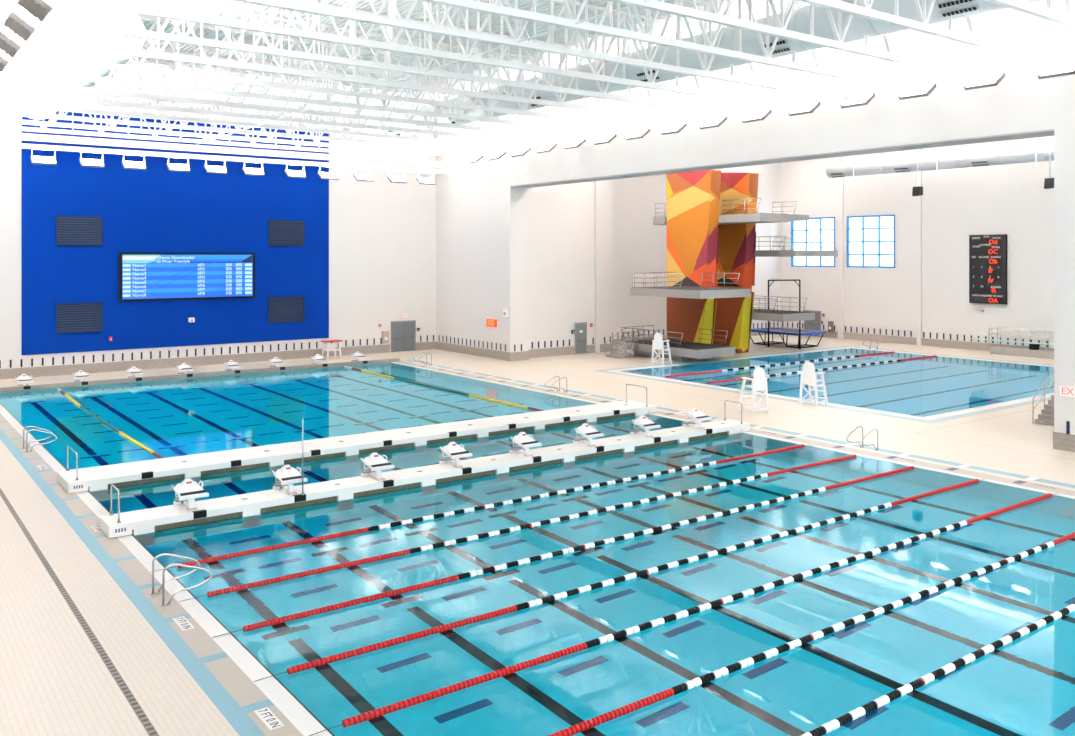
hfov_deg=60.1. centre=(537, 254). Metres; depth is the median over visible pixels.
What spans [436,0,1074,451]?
wall
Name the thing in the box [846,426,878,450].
rails
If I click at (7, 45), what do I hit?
fixture
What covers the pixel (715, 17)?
roof truss
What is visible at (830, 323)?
upper cabinet
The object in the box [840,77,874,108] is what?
fixture
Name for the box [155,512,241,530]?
grille
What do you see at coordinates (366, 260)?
wall
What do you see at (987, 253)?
scoreboard
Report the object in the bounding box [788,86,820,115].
fixture
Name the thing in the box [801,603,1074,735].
lane rope
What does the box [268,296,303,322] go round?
louvres
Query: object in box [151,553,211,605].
rails
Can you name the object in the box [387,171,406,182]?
fixture
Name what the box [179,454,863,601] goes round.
lane rope
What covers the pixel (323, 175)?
fixture
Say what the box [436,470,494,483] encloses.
grille
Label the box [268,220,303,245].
louvres
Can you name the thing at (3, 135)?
trim
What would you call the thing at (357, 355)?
starting block
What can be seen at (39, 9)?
fixture
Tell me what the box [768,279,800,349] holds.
rig
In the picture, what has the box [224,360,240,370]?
starting block
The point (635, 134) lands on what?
fixture
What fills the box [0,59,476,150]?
roof truss
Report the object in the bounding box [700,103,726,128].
fixture
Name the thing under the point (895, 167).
vent
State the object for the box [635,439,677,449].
grille
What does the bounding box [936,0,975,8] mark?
vent
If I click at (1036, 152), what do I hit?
duct
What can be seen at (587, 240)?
wall
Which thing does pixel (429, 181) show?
fixture
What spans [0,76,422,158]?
roof truss
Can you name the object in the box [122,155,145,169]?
fixture
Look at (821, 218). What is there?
window
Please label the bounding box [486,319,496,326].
sign
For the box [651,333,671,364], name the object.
chair
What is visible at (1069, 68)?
fixture
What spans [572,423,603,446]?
starting block
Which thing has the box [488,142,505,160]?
fixture
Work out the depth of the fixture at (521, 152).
58.93 m
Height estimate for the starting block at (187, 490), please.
0.741 m
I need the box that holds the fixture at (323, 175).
[318,168,338,179]
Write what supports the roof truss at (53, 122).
attached to the ceiling
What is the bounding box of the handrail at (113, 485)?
[109,484,120,522]
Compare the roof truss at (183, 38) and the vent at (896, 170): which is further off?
the vent at (896, 170)
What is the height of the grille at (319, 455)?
0.259 m
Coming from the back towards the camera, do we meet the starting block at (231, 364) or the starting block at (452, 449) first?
the starting block at (231, 364)
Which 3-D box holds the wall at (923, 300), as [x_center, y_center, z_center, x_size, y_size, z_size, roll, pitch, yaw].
[39.462,-1.391,59.886,0.490,16.950,59.500,0,0,-36]
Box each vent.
[636,69,655,76]
[640,75,661,81]
[764,38,788,47]
[769,45,792,53]
[830,172,843,174]
[894,166,908,169]
[895,169,910,172]
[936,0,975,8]
[940,3,979,16]
[970,160,987,163]
[972,163,989,166]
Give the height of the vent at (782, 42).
0.189 m
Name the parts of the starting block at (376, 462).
step frame, kick plate, post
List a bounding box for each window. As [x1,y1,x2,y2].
[791,217,834,266]
[847,214,894,267]
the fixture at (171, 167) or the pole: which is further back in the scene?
the fixture at (171, 167)
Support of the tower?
on the floor
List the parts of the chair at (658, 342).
leg, backrest, leg, leg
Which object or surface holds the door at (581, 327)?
in the wall at (587, 240)
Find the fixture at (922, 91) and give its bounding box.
[899,70,936,99]
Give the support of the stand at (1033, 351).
on the floor
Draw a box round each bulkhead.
[57,400,655,493]
[100,419,749,537]
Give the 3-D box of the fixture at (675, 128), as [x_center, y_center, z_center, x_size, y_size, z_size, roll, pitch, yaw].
[7.082,-6.861,48.169,0.692,1.206,1.240,0,0,-36]
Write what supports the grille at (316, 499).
attached to the bulkhead at (150, 520)
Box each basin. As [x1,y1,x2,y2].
[13,362,1073,498]
[624,348,1049,370]
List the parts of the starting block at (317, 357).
kick plate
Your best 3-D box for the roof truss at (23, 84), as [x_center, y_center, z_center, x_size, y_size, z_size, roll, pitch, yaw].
[-12.356,-8.381,44.914,37.122,2.930,0.200,0,0,-36]
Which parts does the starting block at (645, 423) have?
step frame, kick plate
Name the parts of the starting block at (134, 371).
kick plate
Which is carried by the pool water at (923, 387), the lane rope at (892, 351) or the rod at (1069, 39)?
the lane rope at (892, 351)
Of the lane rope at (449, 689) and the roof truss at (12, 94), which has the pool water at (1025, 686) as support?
the lane rope at (449, 689)
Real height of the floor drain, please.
0.010 m
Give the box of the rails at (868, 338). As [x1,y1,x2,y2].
[863,338,877,348]
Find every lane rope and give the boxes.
[57,388,163,458]
[154,444,811,571]
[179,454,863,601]
[212,466,918,637]
[254,478,985,681]
[309,493,1056,735]
[344,366,544,410]
[547,532,1074,735]
[665,351,893,376]
[704,355,935,383]
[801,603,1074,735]
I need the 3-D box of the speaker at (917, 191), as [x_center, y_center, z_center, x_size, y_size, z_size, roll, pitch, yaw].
[27.357,-7.051,66.829,0.500,5.630,0.560,0,0,-36]
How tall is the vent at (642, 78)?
0.172 m
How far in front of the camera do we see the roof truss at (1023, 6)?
26.94 m
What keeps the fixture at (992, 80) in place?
hanging from the light fixtures at (1071, 40)
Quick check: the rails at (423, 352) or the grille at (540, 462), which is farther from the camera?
the rails at (423, 352)
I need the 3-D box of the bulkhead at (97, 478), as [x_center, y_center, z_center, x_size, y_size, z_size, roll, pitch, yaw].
[-4.832,7.471,35.338,23.910,1.426,1.906,0,0,-36]
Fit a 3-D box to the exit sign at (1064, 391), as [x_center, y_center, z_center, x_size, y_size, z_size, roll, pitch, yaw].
[19.222,4.934,33.353,0.049,0.340,0.840,0,0,-36]
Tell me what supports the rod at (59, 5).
attached to the roof truss at (45, 129)
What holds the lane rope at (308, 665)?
on the pool water at (1025, 686)
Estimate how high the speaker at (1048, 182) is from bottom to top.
5.630 m
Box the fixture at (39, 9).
[17,0,53,21]
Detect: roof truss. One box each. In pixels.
[0,0,591,130]
[0,0,626,124]
[0,0,714,110]
[0,28,558,136]
[0,29,530,141]
[0,45,501,146]
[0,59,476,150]
[0,75,451,154]
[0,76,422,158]
[3,0,670,118]
[44,0,761,102]
[231,0,817,92]
[354,0,1042,144]
[419,0,882,82]
[608,0,954,70]
[797,0,1036,56]
[985,0,1074,28]
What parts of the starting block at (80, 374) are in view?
kick plate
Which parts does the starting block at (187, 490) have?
step frame, kick plate, post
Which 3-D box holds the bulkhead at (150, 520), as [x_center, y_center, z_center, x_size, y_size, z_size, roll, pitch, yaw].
[-1.390,7.471,30.683,23.910,1.426,1.126,0,0,-36]
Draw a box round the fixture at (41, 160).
[30,152,56,164]
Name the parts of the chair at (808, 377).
leg, rail, backrest, leg, leg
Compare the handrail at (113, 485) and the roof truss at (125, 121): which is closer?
the handrail at (113, 485)
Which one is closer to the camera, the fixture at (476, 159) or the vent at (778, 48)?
the vent at (778, 48)
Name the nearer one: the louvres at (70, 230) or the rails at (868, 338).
the louvres at (70, 230)
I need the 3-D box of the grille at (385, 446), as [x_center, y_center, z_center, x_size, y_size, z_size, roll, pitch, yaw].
[-5.498,7.074,33.792,2.260,0.259,0.060,0,0,-36]
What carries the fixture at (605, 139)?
hanging from the light fixtures at (1071, 40)
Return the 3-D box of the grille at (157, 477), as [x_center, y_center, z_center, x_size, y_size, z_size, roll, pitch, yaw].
[-12.156,7.074,28.869,2.260,0.259,0.060,0,0,-36]
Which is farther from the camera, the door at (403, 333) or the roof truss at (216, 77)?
the door at (403, 333)
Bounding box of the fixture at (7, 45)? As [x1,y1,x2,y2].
[0,11,21,56]
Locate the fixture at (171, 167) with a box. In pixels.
[166,157,189,171]
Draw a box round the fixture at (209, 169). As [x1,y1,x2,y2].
[204,160,226,173]
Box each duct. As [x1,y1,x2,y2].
[17,10,143,119]
[826,137,1053,179]
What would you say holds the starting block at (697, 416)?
on the bulkhead at (150, 520)
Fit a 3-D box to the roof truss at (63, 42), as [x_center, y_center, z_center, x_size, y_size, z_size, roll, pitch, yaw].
[-6.915,-8.381,37.557,37.122,2.930,0.200,0,0,-36]
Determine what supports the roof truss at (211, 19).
attached to the ceiling
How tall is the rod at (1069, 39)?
0.077 m
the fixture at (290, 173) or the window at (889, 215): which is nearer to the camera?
the fixture at (290, 173)
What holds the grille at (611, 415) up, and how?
attached to the bulkhead at (97, 478)
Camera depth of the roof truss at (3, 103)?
49.71 m
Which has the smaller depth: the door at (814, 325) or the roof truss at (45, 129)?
the roof truss at (45, 129)
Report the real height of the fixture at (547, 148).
1.206 m
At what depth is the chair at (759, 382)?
41.60 m
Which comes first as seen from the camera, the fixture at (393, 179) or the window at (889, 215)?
the fixture at (393, 179)
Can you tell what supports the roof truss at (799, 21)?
attached to the ceiling
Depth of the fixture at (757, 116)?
43.61 m
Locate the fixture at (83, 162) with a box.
[79,154,104,167]
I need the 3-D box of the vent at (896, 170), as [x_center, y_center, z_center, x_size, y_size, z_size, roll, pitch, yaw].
[27.500,-6.305,69.883,0.189,0.172,1.240,0,0,-36]
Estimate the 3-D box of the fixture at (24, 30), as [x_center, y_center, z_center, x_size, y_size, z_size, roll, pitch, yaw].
[-14.832,-6.861,26.580,0.692,1.206,1.240,0,0,-36]
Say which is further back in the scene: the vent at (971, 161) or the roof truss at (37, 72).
the vent at (971, 161)
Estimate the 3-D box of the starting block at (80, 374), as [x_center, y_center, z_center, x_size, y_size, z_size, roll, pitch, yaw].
[-25.081,6.714,50.992,0.786,0.741,1.056,0,0,-36]
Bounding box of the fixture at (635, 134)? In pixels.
[626,119,649,139]
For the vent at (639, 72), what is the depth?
40.42 m
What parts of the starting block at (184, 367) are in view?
kick plate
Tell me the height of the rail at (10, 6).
0.100 m
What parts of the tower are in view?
stair handrail, stair handrail, platform railing, platform railing, platform railing, platform railing, platform railing, platform railing, platform railing, platform railing, platform railing, platform railing, platform railing, platform railing, platform railing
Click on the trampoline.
(772, 330)
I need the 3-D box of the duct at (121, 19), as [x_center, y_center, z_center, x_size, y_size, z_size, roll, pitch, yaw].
[-22.132,-8.516,43.941,1.938,1.938,19.900,0,0,-36]
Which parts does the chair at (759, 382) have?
leg, leg, backrest, rail, leg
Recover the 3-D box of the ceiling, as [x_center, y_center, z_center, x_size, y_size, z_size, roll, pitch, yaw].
[9.999,-9.903,42.142,69.330,0.105,66.000,0,0,-36]
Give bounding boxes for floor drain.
[0,488,158,735]
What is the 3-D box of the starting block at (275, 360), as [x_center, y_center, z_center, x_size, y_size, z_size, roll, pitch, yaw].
[-16.205,6.714,57.556,0.786,0.741,1.056,0,0,-36]
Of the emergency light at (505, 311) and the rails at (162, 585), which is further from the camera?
the emergency light at (505, 311)
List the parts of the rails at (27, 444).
rail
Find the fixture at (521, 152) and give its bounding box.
[511,137,530,156]
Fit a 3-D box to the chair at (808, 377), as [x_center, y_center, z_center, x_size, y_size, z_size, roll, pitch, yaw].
[13.065,6.065,43.937,1.068,2.062,0.953,0,0,-44]
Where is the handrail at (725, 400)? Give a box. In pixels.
[724,400,742,423]
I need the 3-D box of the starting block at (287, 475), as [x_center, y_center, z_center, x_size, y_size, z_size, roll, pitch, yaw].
[-7.133,6.387,26.518,0.786,0.741,1.056,0,0,-36]
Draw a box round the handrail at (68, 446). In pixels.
[66,445,78,480]
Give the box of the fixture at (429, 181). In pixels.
[416,172,434,184]
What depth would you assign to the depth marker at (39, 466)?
30.90 m
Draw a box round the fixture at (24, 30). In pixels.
[3,0,36,40]
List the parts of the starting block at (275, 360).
kick plate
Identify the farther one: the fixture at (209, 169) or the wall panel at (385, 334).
the wall panel at (385, 334)
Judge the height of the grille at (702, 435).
0.259 m
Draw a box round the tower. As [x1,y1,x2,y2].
[604,170,837,361]
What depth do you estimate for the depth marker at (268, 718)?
14.17 m
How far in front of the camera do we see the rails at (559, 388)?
47.78 m
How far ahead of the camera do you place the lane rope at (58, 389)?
37.71 m
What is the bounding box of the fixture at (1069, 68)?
[1038,46,1074,78]
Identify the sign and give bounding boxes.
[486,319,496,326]
[1060,386,1074,396]
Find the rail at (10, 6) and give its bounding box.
[0,0,15,24]
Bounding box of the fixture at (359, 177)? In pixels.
[353,169,373,181]
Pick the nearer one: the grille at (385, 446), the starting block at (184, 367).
the grille at (385, 446)
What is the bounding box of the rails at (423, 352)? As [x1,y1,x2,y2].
[413,352,431,365]
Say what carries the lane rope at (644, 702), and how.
on the pool water at (1025, 686)
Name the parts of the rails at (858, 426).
rail, rail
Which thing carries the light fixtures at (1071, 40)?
on the fixture
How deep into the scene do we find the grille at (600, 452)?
32.59 m
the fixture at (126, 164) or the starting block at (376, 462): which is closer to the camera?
the starting block at (376, 462)
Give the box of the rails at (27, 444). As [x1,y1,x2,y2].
[22,426,56,452]
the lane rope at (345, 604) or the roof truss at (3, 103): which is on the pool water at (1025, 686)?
the lane rope at (345, 604)
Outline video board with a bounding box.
[119,252,254,301]
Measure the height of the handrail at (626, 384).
0.873 m
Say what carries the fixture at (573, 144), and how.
hanging from the light fixtures at (1071, 40)
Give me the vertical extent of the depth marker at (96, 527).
0.007 m
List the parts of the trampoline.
floor frame, floor frame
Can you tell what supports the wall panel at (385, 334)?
attached to the wall at (366, 260)
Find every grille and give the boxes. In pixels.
[108,474,183,487]
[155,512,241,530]
[201,462,268,475]
[260,496,335,512]
[284,452,344,463]
[353,482,419,497]
[359,443,413,453]
[427,434,476,443]
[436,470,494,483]
[488,426,533,435]
[509,459,561,470]
[545,419,585,427]
[575,449,622,459]
[597,412,634,420]
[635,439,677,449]
[688,431,726,440]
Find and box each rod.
[0,3,62,77]
[196,0,651,144]
[396,37,1074,158]
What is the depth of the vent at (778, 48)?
34.64 m
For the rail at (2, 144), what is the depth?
57.71 m
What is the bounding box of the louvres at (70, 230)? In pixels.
[56,216,101,245]
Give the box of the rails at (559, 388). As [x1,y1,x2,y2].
[544,376,566,392]
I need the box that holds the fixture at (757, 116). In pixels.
[742,95,771,122]
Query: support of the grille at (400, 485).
attached to the bulkhead at (150, 520)
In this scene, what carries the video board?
attached to the wall at (366, 260)
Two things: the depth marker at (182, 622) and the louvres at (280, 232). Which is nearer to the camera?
the depth marker at (182, 622)
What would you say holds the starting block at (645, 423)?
on the bulkhead at (150, 520)
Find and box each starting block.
[15,374,33,385]
[73,370,89,381]
[126,366,143,377]
[171,478,208,510]
[177,363,193,373]
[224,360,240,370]
[269,357,284,366]
[272,465,307,494]
[311,354,326,363]
[351,351,366,360]
[361,452,394,480]
[439,442,471,467]
[509,432,541,456]
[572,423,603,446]
[629,415,660,437]
[681,408,711,428]
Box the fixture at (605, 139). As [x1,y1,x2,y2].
[594,124,616,144]
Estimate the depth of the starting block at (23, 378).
49.17 m
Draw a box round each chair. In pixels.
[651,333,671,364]
[737,367,768,413]
[799,362,827,406]
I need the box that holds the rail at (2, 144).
[0,142,449,173]
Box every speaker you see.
[912,149,922,195]
[1044,136,1053,188]
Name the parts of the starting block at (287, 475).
step frame, kick plate, post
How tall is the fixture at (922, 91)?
1.206 m
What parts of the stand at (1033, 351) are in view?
railing, railing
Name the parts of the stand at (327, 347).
leg, seat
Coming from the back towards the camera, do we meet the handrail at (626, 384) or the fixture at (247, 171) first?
the fixture at (247, 171)
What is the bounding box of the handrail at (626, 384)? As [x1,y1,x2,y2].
[625,384,647,406]
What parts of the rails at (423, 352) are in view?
rail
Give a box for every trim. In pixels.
[0,131,444,167]
[0,358,399,392]
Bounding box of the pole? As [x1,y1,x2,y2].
[301,418,304,494]
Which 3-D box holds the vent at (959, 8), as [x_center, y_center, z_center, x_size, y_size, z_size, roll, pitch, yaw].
[13.242,-7.656,29.119,0.189,0.172,1.240,0,0,-36]
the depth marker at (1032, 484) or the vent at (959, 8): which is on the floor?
the depth marker at (1032, 484)
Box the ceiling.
[1,0,809,115]
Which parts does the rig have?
post, post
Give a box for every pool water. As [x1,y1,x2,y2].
[0,363,1074,735]
[622,348,1053,416]
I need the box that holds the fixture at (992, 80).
[964,54,1004,89]
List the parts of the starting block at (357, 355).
kick plate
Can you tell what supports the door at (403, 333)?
in the wall at (366, 260)
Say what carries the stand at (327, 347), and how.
on the floor
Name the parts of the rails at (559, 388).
rail, rail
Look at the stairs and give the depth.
39.09 m
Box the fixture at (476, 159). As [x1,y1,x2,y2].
[466,146,483,163]
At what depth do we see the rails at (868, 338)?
69.64 m
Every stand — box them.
[321,339,341,358]
[971,327,1053,358]
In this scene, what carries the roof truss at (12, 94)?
attached to the ceiling
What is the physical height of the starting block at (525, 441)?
0.741 m
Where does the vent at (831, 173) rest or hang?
attached to the duct at (1036, 152)
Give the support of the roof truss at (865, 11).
attached to the ceiling
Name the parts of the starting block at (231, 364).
kick plate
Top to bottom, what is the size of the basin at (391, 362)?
2.300 m
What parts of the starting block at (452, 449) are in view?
step frame, kick plate, post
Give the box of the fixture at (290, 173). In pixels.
[284,166,305,177]
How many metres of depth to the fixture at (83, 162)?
53.74 m
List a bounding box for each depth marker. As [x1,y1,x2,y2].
[37,465,47,468]
[90,524,101,531]
[173,616,193,630]
[254,707,283,729]
[896,457,914,461]
[1032,484,1058,489]
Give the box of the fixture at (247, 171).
[242,162,264,175]
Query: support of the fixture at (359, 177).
hanging from the rail at (2, 144)
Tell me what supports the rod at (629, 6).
attached to the roof truss at (211, 19)
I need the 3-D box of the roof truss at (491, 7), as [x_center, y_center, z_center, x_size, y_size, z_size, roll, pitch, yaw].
[0.338,-8.381,27.748,37.122,2.930,0.200,0,0,-36]
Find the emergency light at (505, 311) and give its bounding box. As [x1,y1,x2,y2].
[503,309,508,316]
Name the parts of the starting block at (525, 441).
step frame, kick plate, post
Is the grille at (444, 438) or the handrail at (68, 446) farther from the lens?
the grille at (444, 438)
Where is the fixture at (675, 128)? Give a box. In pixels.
[661,111,686,134]
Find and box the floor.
[0,334,1074,735]
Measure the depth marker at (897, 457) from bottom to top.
0.007 m
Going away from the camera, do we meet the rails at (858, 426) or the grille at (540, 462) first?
the grille at (540, 462)
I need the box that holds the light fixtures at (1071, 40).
[441,40,1074,151]
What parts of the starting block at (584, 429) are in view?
step frame, kick plate, post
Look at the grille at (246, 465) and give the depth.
30.41 m
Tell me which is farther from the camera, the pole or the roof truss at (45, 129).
the roof truss at (45, 129)
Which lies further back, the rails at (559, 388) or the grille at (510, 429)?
the rails at (559, 388)
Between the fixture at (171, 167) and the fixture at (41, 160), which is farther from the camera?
the fixture at (171, 167)
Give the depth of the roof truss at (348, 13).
32.03 m
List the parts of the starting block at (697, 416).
step frame, kick plate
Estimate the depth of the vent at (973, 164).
65.07 m
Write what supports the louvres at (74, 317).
attached to the wall at (366, 260)
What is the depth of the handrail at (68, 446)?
28.18 m
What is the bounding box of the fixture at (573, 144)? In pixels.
[564,128,585,148]
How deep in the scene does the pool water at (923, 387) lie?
53.28 m
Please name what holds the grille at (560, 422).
attached to the bulkhead at (97, 478)
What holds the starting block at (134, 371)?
on the floor
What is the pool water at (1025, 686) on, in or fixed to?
in the basin at (391, 362)
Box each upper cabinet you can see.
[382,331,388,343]
[828,321,833,332]
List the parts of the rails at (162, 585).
rail, rail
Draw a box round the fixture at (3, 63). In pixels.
[0,52,8,71]
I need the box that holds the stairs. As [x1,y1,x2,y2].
[1032,370,1053,425]
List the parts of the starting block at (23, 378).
kick plate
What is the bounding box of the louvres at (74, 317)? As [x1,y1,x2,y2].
[56,303,101,332]
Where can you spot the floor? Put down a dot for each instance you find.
(54, 681)
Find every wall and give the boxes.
[0,86,435,378]
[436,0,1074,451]
[528,163,780,357]
[781,136,1053,350]
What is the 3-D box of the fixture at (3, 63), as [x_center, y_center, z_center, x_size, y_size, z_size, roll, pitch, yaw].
[-18.161,-6.861,31.082,0.692,1.206,1.240,0,0,-36]
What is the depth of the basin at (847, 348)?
62.93 m
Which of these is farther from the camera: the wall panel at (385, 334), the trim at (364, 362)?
the wall panel at (385, 334)
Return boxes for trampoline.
[750,327,825,347]
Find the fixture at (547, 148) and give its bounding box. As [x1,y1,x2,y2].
[536,132,556,152]
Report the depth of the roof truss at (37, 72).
41.72 m
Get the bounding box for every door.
[391,320,415,351]
[575,322,586,353]
[804,310,820,336]
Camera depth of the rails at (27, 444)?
33.73 m
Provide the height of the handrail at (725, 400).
0.843 m
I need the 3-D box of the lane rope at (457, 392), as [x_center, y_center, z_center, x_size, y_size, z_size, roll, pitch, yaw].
[-5.670,7.064,49.800,0.278,0.120,22.252,0,0,-37]
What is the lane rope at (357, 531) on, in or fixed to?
on the pool water at (1025, 686)
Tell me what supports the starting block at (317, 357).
on the floor
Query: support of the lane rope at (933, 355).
on the pool water at (923, 387)

